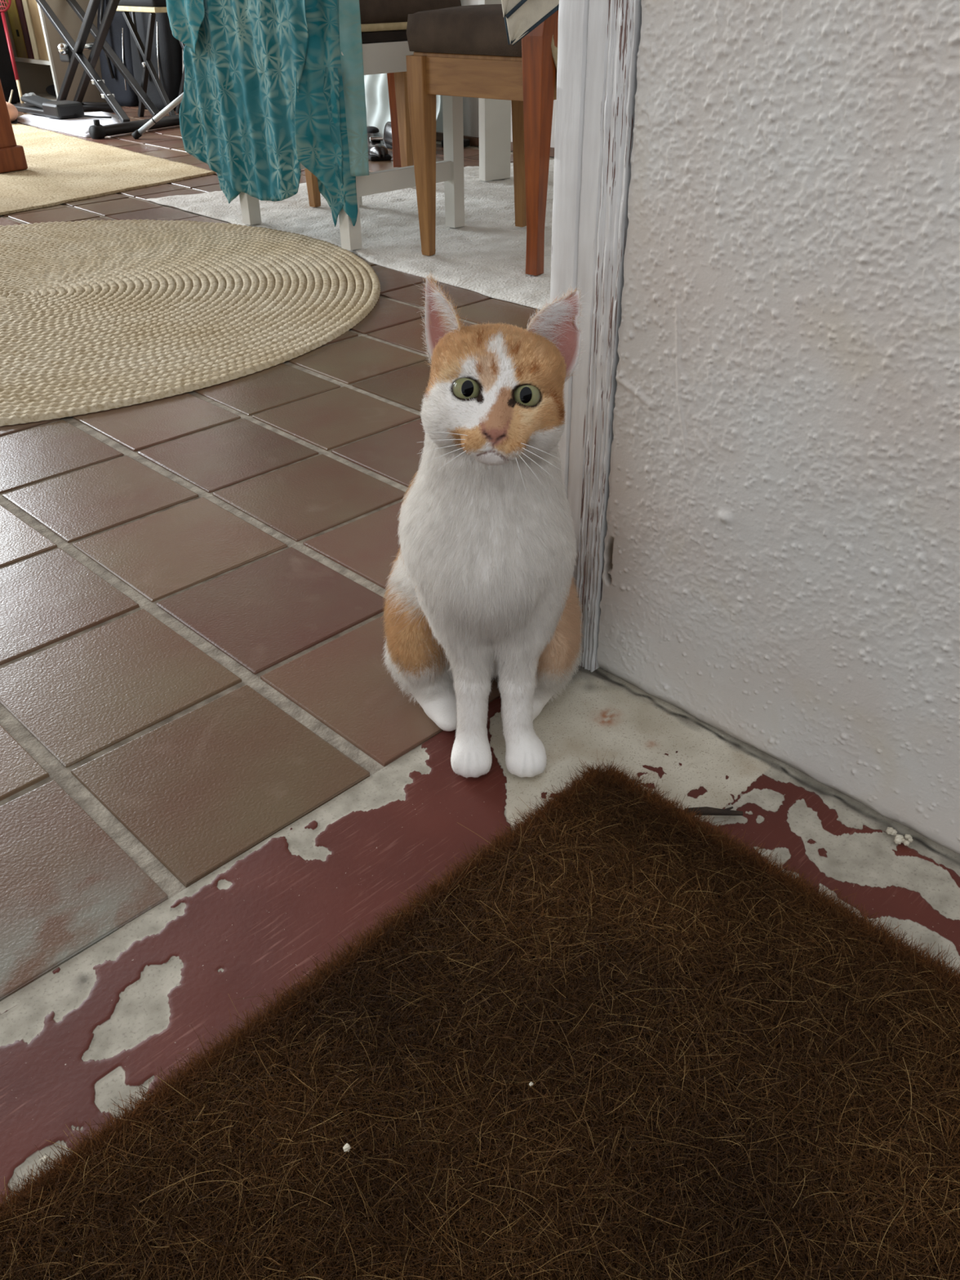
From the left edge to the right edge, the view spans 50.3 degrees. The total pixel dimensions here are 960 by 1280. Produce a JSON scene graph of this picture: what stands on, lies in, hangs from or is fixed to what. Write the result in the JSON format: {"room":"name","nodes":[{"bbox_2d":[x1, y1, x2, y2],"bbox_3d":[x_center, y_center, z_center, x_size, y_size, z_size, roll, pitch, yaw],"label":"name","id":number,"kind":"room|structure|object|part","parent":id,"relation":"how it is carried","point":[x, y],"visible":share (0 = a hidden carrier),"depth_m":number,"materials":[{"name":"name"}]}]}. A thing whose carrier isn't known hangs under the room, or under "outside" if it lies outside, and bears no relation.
{"room":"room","nodes":[
{"label":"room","id":0,"kind":"room"},
{"bbox_2d":[0,102,554,1001],"bbox_3d":[-2.240,-0.976,2.686,5.600,0.124,6.000,-29,43,-36],"label":"floor","id":1,"kind":"structure","parent":0,"point":[193,584],"depth_m":1.12,"materials":[{"name":"tile"}]},
{"bbox_2d":[0,7,20,104],"bbox_3d":[-2.595,-3.010,5.126,0.360,0.590,0.307,26,42,34],"label":"bag","id":2,"kind":"object","parent":1,"relation":"on","point":[8,82],"visible":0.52,"depth_m":5.17,"materials":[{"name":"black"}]},
{"bbox_2d":[8,89,13,102],"bbox_3d":[-2.259,-2.584,4.918,0.012,0.075,0.383,-9,34,-12],"label":"drumstick","id":3,"kind":"object","parent":1,"relation":"on","point":[11,91],"visible":0.58,"depth_m":4.97,"materials":[{"name":"beige wood"}]},
{"bbox_2d":[0,0,23,103],"bbox_3d":[-2.270,-2.901,4.982,0.106,0.565,0.376,-18,37,-24],"label":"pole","id":4,"kind":"object","parent":1,"relation":"on","point":[2,14],"visible":0.97,"depth_m":4.97,"materials":[{"name":"red plastic"}]},
{"bbox_3d":[-2.283,-2.882,4.973,0.018,0.282,0.192,-12,35,-17],"label":"handle","id":5,"kind":"part","parent":4,"relation":"part of","materials":[{"name":"red plastic"}]},
{"bbox_2d":[5,102,17,124],"bbox_3d":[-2.161,-2.397,4.643,0.125,0.093,0.260,-12,35,-16],"label":"slipper","id":6,"kind":"object","parent":1,"relation":"on","point":[12,110],"visible":0.41,"depth_m":4.58,"materials":[{"name":"pink fabric"}]},
{"bbox_2d":[20,92,36,103],"bbox_3d":[-2.251,-2.704,5.127,0.101,0.068,0.100,10,35,15],"label":"plastic wrapper","id":7,"kind":"object","parent":1,"relation":"on","point":[30,93],"visible":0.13,"depth_m":5.10,"materials":[{"name":"white plastic"}]},
{"bbox_2d":[0,0,106,102],"bbox_3d":[-2.202,-3.376,5.085,0.291,1.245,0.482,-29,43,-36],"label":"bookshelf","id":8,"kind":"object","parent":1,"relation":"on","point":[35,76],"visible":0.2,"depth_m":5.19,"materials":[{"name":"white wood"}]},
{"bbox_2d":[4,0,27,57],"bbox_3d":[-2.317,-3.198,5.300,0.192,0.310,0.118,-29,43,-36],"label":"book","id":9,"kind":"object","parent":8,"relation":"on","point":[13,15],"visible":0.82,"depth_m":5.26,"materials":[{"name":"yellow paper"}]},
{"bbox_2d":[15,0,34,58],"bbox_3d":[-2.246,-3.172,5.241,0.200,0.330,0.055,-29,43,-36],"label":"book","id":10,"kind":"object","parent":8,"relation":"on","point":[19,2],"visible":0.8,"depth_m":5.20,"materials":[{"name":"paper"}]},
{"bbox_3d":[-2.361,-3.467,5.225,0.280,1.240,0.018,-29,43,-36],"label":"panel","id":11,"kind":"part","parent":8,"relation":"part of","materials":[{"name":"white wood"}]},
{"bbox_2d":[22,0,39,59],"bbox_3d":[-2.200,-3.139,5.199,0.190,0.320,0.050,-29,43,-36],"label":"book","id":12,"kind":"object","parent":8,"relation":"on","point":[25,3],"visible":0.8,"depth_m":5.16,"materials":[{"name":"beige paper"}]},
{"bbox_2d":[27,0,48,60],"bbox_3d":[-2.126,-3.111,5.137,0.200,0.340,0.115,-29,43,-36],"label":"book","id":13,"kind":"object","parent":8,"relation":"on","point":[33,4],"visible":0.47,"depth_m":5.11,"materials":[{"name":"beige paper"}]},
{"bbox_2d":[45,84,56,96],"bbox_3d":[-2.181,-2.861,5.328,0.230,0.063,0.110,24,41,32],"label":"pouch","id":14,"kind":"object","parent":8,"relation":"on","point":[51,90],"visible":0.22,"depth_m":5.30,"materials":[{"name":"fabric"}]},
{"bbox_3d":[-2.035,-3.289,4.951,0.280,1.240,0.018,-29,43,-36],"label":"panel","id":15,"kind":"part","parent":8,"relation":"part of","materials":[{"name":"brown wood"}]},
{"bbox_2d":[16,111,120,137],"bbox_3d":[-1.758,-2.339,4.607,0.451,0.028,0.812,-29,43,-36],"label":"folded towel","id":16,"kind":"object","parent":1,"relation":"on","point":[79,126],"visible":0.59,"depth_m":4.50,"materials":[{"name":"white fabric"}]},
{"bbox_2d":[13,95,111,119],"bbox_3d":[-1.931,-2.424,4.653,0.672,0.063,0.173,27,42,35],"label":"foot pedal","id":17,"kind":"object","parent":16,"relation":"on","point":[33,104],"visible":0.97,"depth_m":4.56,"materials":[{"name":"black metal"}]},
{"bbox_3d":[-1.717,-2.322,4.537,0.176,0.014,0.017,6,34,10],"label":"cord","id":18,"kind":"part","parent":17,"relation":"part of","materials":[{"name":"black rubber"}]},
{"bbox_2d":[0,123,215,215],"bbox_3d":[-1.967,-1.595,3.500,1.718,0.008,2.134,-29,43,-36],"label":"woven rug","id":19,"kind":"object","parent":1,"relation":"on","point":[62,168],"visible":0.88,"depth_m":3.49,"materials":[{"name":"carpet"}]},
{"bbox_2d":[0,80,27,173],"bbox_3d":[-2.018,-1.913,3.304,0.675,0.740,0.615,22,40,30],"label":"wooden table","id":20,"kind":"object","parent":19,"relation":"on","point":[12,156],"visible":1,"depth_m":3.47,"materials":[{"name":"red wood"}]},
{"bbox_3d":[-1.644,-1.944,3.320,0.088,0.630,0.088,22,40,30],"label":"leg","id":21,"kind":"part","parent":20,"relation":"part of","materials":[{"name":"red wood"}]},
{"bbox_2d":[35,0,179,139],"bbox_3d":[-1.814,-2.703,4.603,0.654,0.648,1.541,-29,43,-36],"label":"keyboard stand","id":22,"kind":"object","parent":1,"relation":"on","point":[71,52],"visible":0.81,"depth_m":4.59,"materials":[{"name":"black metal"}]},
{"bbox_3d":[-1.894,-2.684,4.648,0.048,0.048,0.048,-29,43,-36],"label":"clamp knob","id":23,"kind":"part","parent":22,"relation":"part of","materials":[{"name":"silver metal"}]},
{"bbox_3d":[-1.755,-2.654,4.516,0.032,0.635,1.127,-22,39,-29],"label":"leg","id":24,"kind":"part","parent":22,"relation":"part of","materials":[{"name":"black metal"}]},
{"bbox_3d":[-1.886,-2.749,4.671,0.226,0.605,1.231,-29,43,-36],"label":"leg","id":25,"kind":"part","parent":22,"relation":"part of","materials":[{"name":"black metal"}]},
{"bbox_3d":[-1.659,-2.627,4.474,0.032,0.635,1.121,-22,39,-29],"label":"leg","id":26,"kind":"part","parent":22,"relation":"part of","materials":[{"name":"black metal"}]},
{"bbox_3d":[-1.572,-2.118,4.198,0.023,0.028,0.024,-29,43,-36],"label":"knob","id":27,"kind":"part","parent":22,"relation":"part of","materials":[{"name":"black rubber"}]},
{"bbox_3d":[-1.792,-2.835,4.841,0.220,0.560,1.185,-29,43,-36],"label":"leg","id":28,"kind":"part","parent":22,"relation":"part of","materials":[{"name":"black metal"}]},
{"bbox_2d":[97,0,138,106],"bbox_3d":[-1.795,-3.016,5.096,0.259,0.628,0.206,17,37,25],"label":"bag","id":29,"kind":"object","parent":1,"relation":"on","point":[118,38],"visible":0.52,"depth_m":5.08,"materials":[{"name":"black fabric"}]},
{"bbox_2d":[116,0,185,117],"bbox_3d":[-1.416,-2.653,4.645,0.272,0.518,0.400,-27,42,-34],"label":"bench","id":30,"kind":"object","parent":1,"relation":"on","point":[153,6],"visible":0.51,"depth_m":4.57,"materials":[{"name":"black metal"}]},
{"bbox_3d":[-1.506,-2.587,4.621,0.022,0.435,0.316,-26,41,-33],"label":"leg","id":31,"kind":"part","parent":30,"relation":"part of","materials":[{"name":"black metal"}]},
{"bbox_3d":[-1.479,-2.571,4.596,0.022,0.435,0.316,-29,43,-36],"label":"leg","id":32,"kind":"part","parent":30,"relation":"part of","materials":[{"name":"black metal"}]},
{"bbox_3d":[-1.353,-2.667,4.739,0.022,0.435,0.316,-29,43,-36],"label":"leg","id":33,"kind":"part","parent":30,"relation":"part of","materials":[{"name":"black metal"}]},
{"bbox_3d":[-1.326,-2.651,4.715,0.022,0.435,0.316,-26,41,-33],"label":"leg","id":34,"kind":"part","parent":30,"relation":"part of","materials":[{"name":"black metal"}]},
{"bbox_2d":[128,11,182,111],"bbox_3d":[-1.564,-2.929,4.908,0.298,0.688,0.211,21,39,29],"label":"bag","id":35,"kind":"object","parent":1,"relation":"on","point":[166,50],"visible":0.45,"depth_m":4.90,"materials":[{"name":"black fabric"}]},
{"bbox_2d":[131,92,183,139],"bbox_3d":[-1.073,-2.633,4.075,0.694,1.104,0.478,1,33,2],"label":"microphone stand","id":36,"kind":"object","parent":1,"relation":"on","point":[137,134],"visible":0.32,"depth_m":4.16,"materials":[{"name":"silver metal"}]},
{"bbox_2d":[182,48,184,70],"bbox_3d":[-1.385,-2.860,4.850,0.060,0.625,0.189,17,37,24],"label":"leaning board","id":37,"kind":"object","parent":1,"relation":"on","point":[182,49],"visible":0.02,"depth_m":4.89,"materials":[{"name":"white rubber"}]},
{"bbox_2d":[0,219,380,426],"bbox_3d":[-0.979,-0.733,2.179,1.532,0.012,1.532,5,34,8],"label":"round rug","id":38,"kind":"object","parent":1,"relation":"on","point":[95,315],"visible":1,"depth_m":2.10,"materials":[{"name":"fabric"}]},
{"bbox_2d":[146,159,554,309],"bbox_3d":[0.226,-1.188,2.853,1.501,0.013,2.154,-29,43,-36],"label":"shag rug","id":39,"kind":"object","parent":1,"relation":"on","point":[486,255],"visible":0.23,"depth_m":2.69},
{"bbox_2d":[239,0,464,250],"bbox_3d":[-0.338,-1.474,2.505,0.402,0.862,0.465,-29,43,-36],"label":"chair","id":40,"kind":"object","parent":39,"relation":"on","point":[384,23],"visible":0.2,"depth_m":2.47,"materials":[{"name":"paint"}]},
{"bbox_3d":[-0.598,-1.480,2.518,0.052,0.862,0.076,-29,43,-36],"label":"leg","id":41,"kind":"part","parent":40,"relation":"part of","materials":[{"name":"white paint"}]},
{"bbox_2d":[166,0,368,226],"bbox_3d":[-0.531,-1.431,2.387,0.128,0.830,0.654,-29,43,-36],"label":"tablecloth","id":42,"kind":"object","parent":40,"relation":"hanging from","point":[272,87],"visible":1,"depth_m":2.40,"materials":[{"name":"teal fabric"}]},
{"bbox_3d":[-0.570,-1.434,2.380,0.025,0.763,0.602,-29,43,-36],"label":"panel","id":43,"kind":"part","parent":42,"relation":"part of","materials":[{"name":"teal fabric"}]},
{"bbox_3d":[-0.354,-1.330,2.247,0.147,0.793,0.024,4,34,7],"label":"panel","id":44,"kind":"part","parent":42,"relation":"part of","materials":[{"name":"teal fabric"}]},
{"bbox_3d":[-0.326,-1.331,2.288,0.052,0.862,0.076,-29,43,-36],"label":"leg","id":45,"kind":"part","parent":40,"relation":"part of","materials":[{"name":"white paint"}]},
{"bbox_3d":[-0.368,-1.438,2.852,0.036,0.420,0.036,-29,43,-36],"label":"leg","id":46,"kind":"part","parent":40,"relation":"part of","materials":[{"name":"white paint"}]},
{"bbox_3d":[-0.326,-1.491,2.509,0.350,0.022,0.455,-29,43,-36],"label":"seat","id":47,"kind":"part","parent":40,"relation":"part of","materials":[{"name":"fabric"}]},
{"bbox_3d":[-0.193,-1.363,2.391,0.320,0.062,0.020,-29,43,-36],"label":"seat rail","id":48,"kind":"part","parent":40,"relation":"part of","materials":[{"name":"white paint"}]},
{"bbox_2d":[359,0,461,24],"bbox_3d":[-0.323,-1.545,2.477,0.357,0.077,0.462,-29,43,-36],"label":"seat cushion","id":49,"kind":"object","parent":40,"relation":"on","point":[371,11],"depth_m":2.32,"materials":[{"name":"brown leather"}]},
{"bbox_3d":[-0.068,-1.273,2.598,0.036,0.420,0.036,-29,43,-36],"label":"leg","id":50,"kind":"part","parent":40,"relation":"part of","materials":[{"name":"white paint"}]},
{"bbox_2d":[304,71,413,207],"bbox_3d":[-0.490,-1.763,2.928,0.426,0.880,0.450,25,41,33],"label":"dining chair","id":51,"kind":"object","parent":39,"relation":"on","point":[400,77],"visible":0.02,"depth_m":3.05,"materials":[{"name":"brown wood"}]},
{"bbox_3d":[-0.476,-1.421,2.832,0.046,0.415,0.046,25,41,33],"label":"leg","id":52,"kind":"part","parent":51,"relation":"part of","materials":[{"name":"brown wood"}]},
{"bbox_3d":[-0.222,-1.589,3.083,0.046,0.415,0.046,25,41,33],"label":"leg","id":53,"kind":"part","parent":51,"relation":"part of","materials":[{"name":"brown wood"}]},
{"bbox_2d":[405,4,558,275],"bbox_3d":[0.134,-1.318,2.247,0.426,0.880,0.450,22,40,30],"label":"dining chair","id":54,"kind":"object","parent":39,"relation":"on","point":[461,51],"visible":0.67,"depth_m":2.16,"materials":[{"name":"brown wood"}]},
{"bbox_3d":[-0.128,-1.095,2.334,0.046,0.415,0.046,22,40,30],"label":"leg","id":55,"kind":"part","parent":54,"relation":"part of","materials":[{"name":"brown wood"}]},
{"bbox_2d":[406,4,521,56],"bbox_3d":[0.098,-1.352,2.256,0.337,0.085,0.442,22,40,30],"label":"seat cushion","id":56,"kind":"object","parent":54,"relation":"on","point":[471,30],"depth_m":2.12,"materials":[{"name":"brown leather"}]},
{"bbox_3d":[0.110,-1.309,2.275,0.330,0.010,0.410,22,40,30],"label":"seat","id":57,"kind":"part","parent":54,"relation":"part of","materials":[{"name":"brown wood"}]},
{"bbox_3d":[-0.004,-1.187,2.163,0.280,0.072,0.022,22,40,30],"label":"seat rail","id":58,"kind":"part","parent":54,"relation":"part of","materials":[{"name":"brown wood"}]},
{"bbox_3d":[0.107,-1.271,2.597,0.046,0.415,0.046,22,40,30],"label":"leg","id":59,"kind":"part","parent":54,"relation":"part of","materials":[{"name":"brown wood"}]},
{"bbox_2d":[501,0,559,45],"bbox_3d":[0.121,-1.272,1.833,0.217,0.360,0.029,0,33,0],"label":"tea towel","id":60,"kind":"object","parent":54,"relation":"hanging from","point":[521,17],"visible":1,"depth_m":1.91,"materials":[{"name":"fabric"}]},
{"bbox_3d":[0.143,-1.179,2.036,0.112,0.880,0.056,22,40,30],"label":"leg","id":61,"kind":"part","parent":54,"relation":"part of","materials":[{"name":"brown wood"}]},
{"bbox_2d":[551,35,558,69],"bbox_3d":[0.211,-1.350,2.023,0.018,0.450,0.212,24,40,32],"label":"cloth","id":62,"kind":"object","parent":54,"relation":"hanging from","point":[554,50],"visible":0.05,"depth_m":2.05,"materials":[{"name":"beige fabric"}]},
{"bbox_3d":[0.237,-1.225,2.216,0.022,0.072,0.364,22,40,30],"label":"seat rail","id":63,"kind":"part","parent":54,"relation":"part of","materials":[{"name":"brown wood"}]},
{"bbox_2d":[478,0,511,181],"bbox_3d":[0.300,-1.755,3.034,0.700,0.738,0.700,-29,43,-36],"label":"table","id":64,"kind":"object","parent":39,"relation":"on","point":[495,115],"visible":0.19,"depth_m":3.22,"materials":[{"name":"paint"}]},
{"bbox_2d":[366,125,391,160],"bbox_3d":[-0.386,-1.827,3.758,0.084,0.092,0.265,-9,34,-12],"label":"shoe","id":65,"kind":"object","parent":1,"relation":"on","point":[377,148],"visible":0.74,"depth_m":3.70,"materials":[{"name":"black leather"}]},
{"bbox_2d":[383,121,392,148],"bbox_3d":[-0.270,-1.907,3.878,0.084,0.092,0.265,-25,41,-32],"label":"shoe","id":66,"kind":"object","parent":1,"relation":"on","point":[388,140],"visible":0.06,"depth_m":3.92,"materials":[{"name":"black leather"}]},
{"bbox_2d":[386,72,401,167],"bbox_3d":[-0.484,-2.065,3.385,0.450,0.880,0.426,-1,33,0],"label":"dining chair","id":67,"kind":"object","parent":1,"relation":"on","point":[390,76],"visible":0.02,"depth_m":3.43,"materials":[{"name":"brown wood"}]},
{"bbox_2d":[440,138,469,146],"bbox_3d":[-0.099,-2.423,3.633,0.090,1.220,0.070,-29,43,-36],"label":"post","id":68,"kind":"object","parent":1,"relation":"on","point":[466,142],"visible":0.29,"depth_m":3.96,"materials":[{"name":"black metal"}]},
{"bbox_2d":[382,270,591,777],"bbox_3d":[0.002,-0.135,0.901,0.179,0.410,0.384,0,33,0],"label":"cat","id":69,"kind":"object","parent":1,"relation":"on","point":[481,588],"visible":1,"depth_m":0.77},
{"bbox_2d":[96,0,556,147],"bbox_3d":[-0.262,-3.193,3.586,0.160,2.600,6.300,-29,43,-36],"label":"wall","id":70,"kind":"structure","parent":0,"point":[470,104],"depth_m":3.95,"materials":[{"name":"grey paint"}]},
{"bbox_2d":[364,73,440,137],"bbox_3d":[-0.344,-2.914,3.552,0.137,2.129,0.640,-29,43,-36],"label":"curtain","id":71,"kind":"object","parent":70,"relation":"hanging from","point":[376,90],"visible":0.12,"depth_m":4.10,"materials":[{"name":"white fabric"}]},
{"bbox_2d":[435,131,554,156],"bbox_3d":[-0.457,-2.180,4.351,0.016,0.028,5.500,-29,43,-36],"label":"baseboard","id":72,"kind":"structure","parent":70,"relation":"attached to","point":[474,141],"depth_m":3.98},
{"bbox_2d":[0,664,959,1204],"bbox_3d":[0.517,0.835,-0.151,1.500,0.054,2.661,-29,43,-36],"label":"threshold","id":73,"kind":"object","parent":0,"point":[100,1025],"visible":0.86,"depth_m":0.79,"materials":[{"name":"paint"}]},
{"bbox_2d":[38,1155,48,1165],"bbox_3d":[-0.258,0.307,0.604,0.006,0.004,0.006,-29,43,-36],"label":"crumb","id":74,"kind":"object","parent":73,"relation":"on","point":[44,1157],"visible":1,"depth_m":0.60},
{"bbox_2d":[0,750,959,1279],"bbox_3d":[0.054,0.438,0.399,0.901,0.008,0.759,-29,43,-36],"label":"doormat","id":75,"kind":"object","parent":73,"relation":"on","point":[735,1073],"visible":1,"depth_m":0.62,"materials":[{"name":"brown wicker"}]},
{"bbox_2d":[342,1143,351,1151],"bbox_3d":[-0.077,0.293,0.590,0.005,0.004,0.005,-29,43,-36],"label":"crumb","id":76,"kind":"object","parent":75,"relation":"on","point":[346,1147],"visible":1,"depth_m":0.59,"materials":[{"name":"white food"}]},
{"bbox_2d":[686,806,742,815],"bbox_3d":[0.192,0.141,0.841,0.047,0.008,0.007,0,33,1],"label":"dry twig","id":77,"kind":"object","parent":73,"relation":"on","point":[705,811],"visible":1,"depth_m":0.84,"materials":[{"name":"wood"}]},
{"bbox_2d":[885,826,912,845],"bbox_3d":[0.336,0.158,0.821,0.021,0.008,0.013,16,37,23],"label":"plaster","id":78,"kind":"object","parent":73,"relation":"on","point":[899,838],"visible":1,"depth_m":0.82,"materials":[{"name":"white paint"}]},
{"bbox_2d":[596,0,959,854],"bbox_3d":[0.878,-0.703,-0.255,0.162,2.600,2.028,-29,43,-36],"label":"wall","id":79,"kind":"structure","parent":0,"point":[781,570],"depth_m":0.74,"materials":[{"name":"paint"}]},
{"bbox_3d":[1.021,-1.577,1.121,2.600,2.600,0.062,-29,43,-36],"label":"wall","id":80,"kind":"structure","parent":0,"visible":0},
{"bbox_2d":[550,0,641,671],"bbox_3d":[0.091,-0.865,0.475,0.036,2.102,0.073,-29,43,-36],"label":"trim","id":81,"kind":"structure","parent":80,"relation":"attached to","point":[598,41],"depth_m":0.82,"materials":[{"name":"paint"}]}
]}

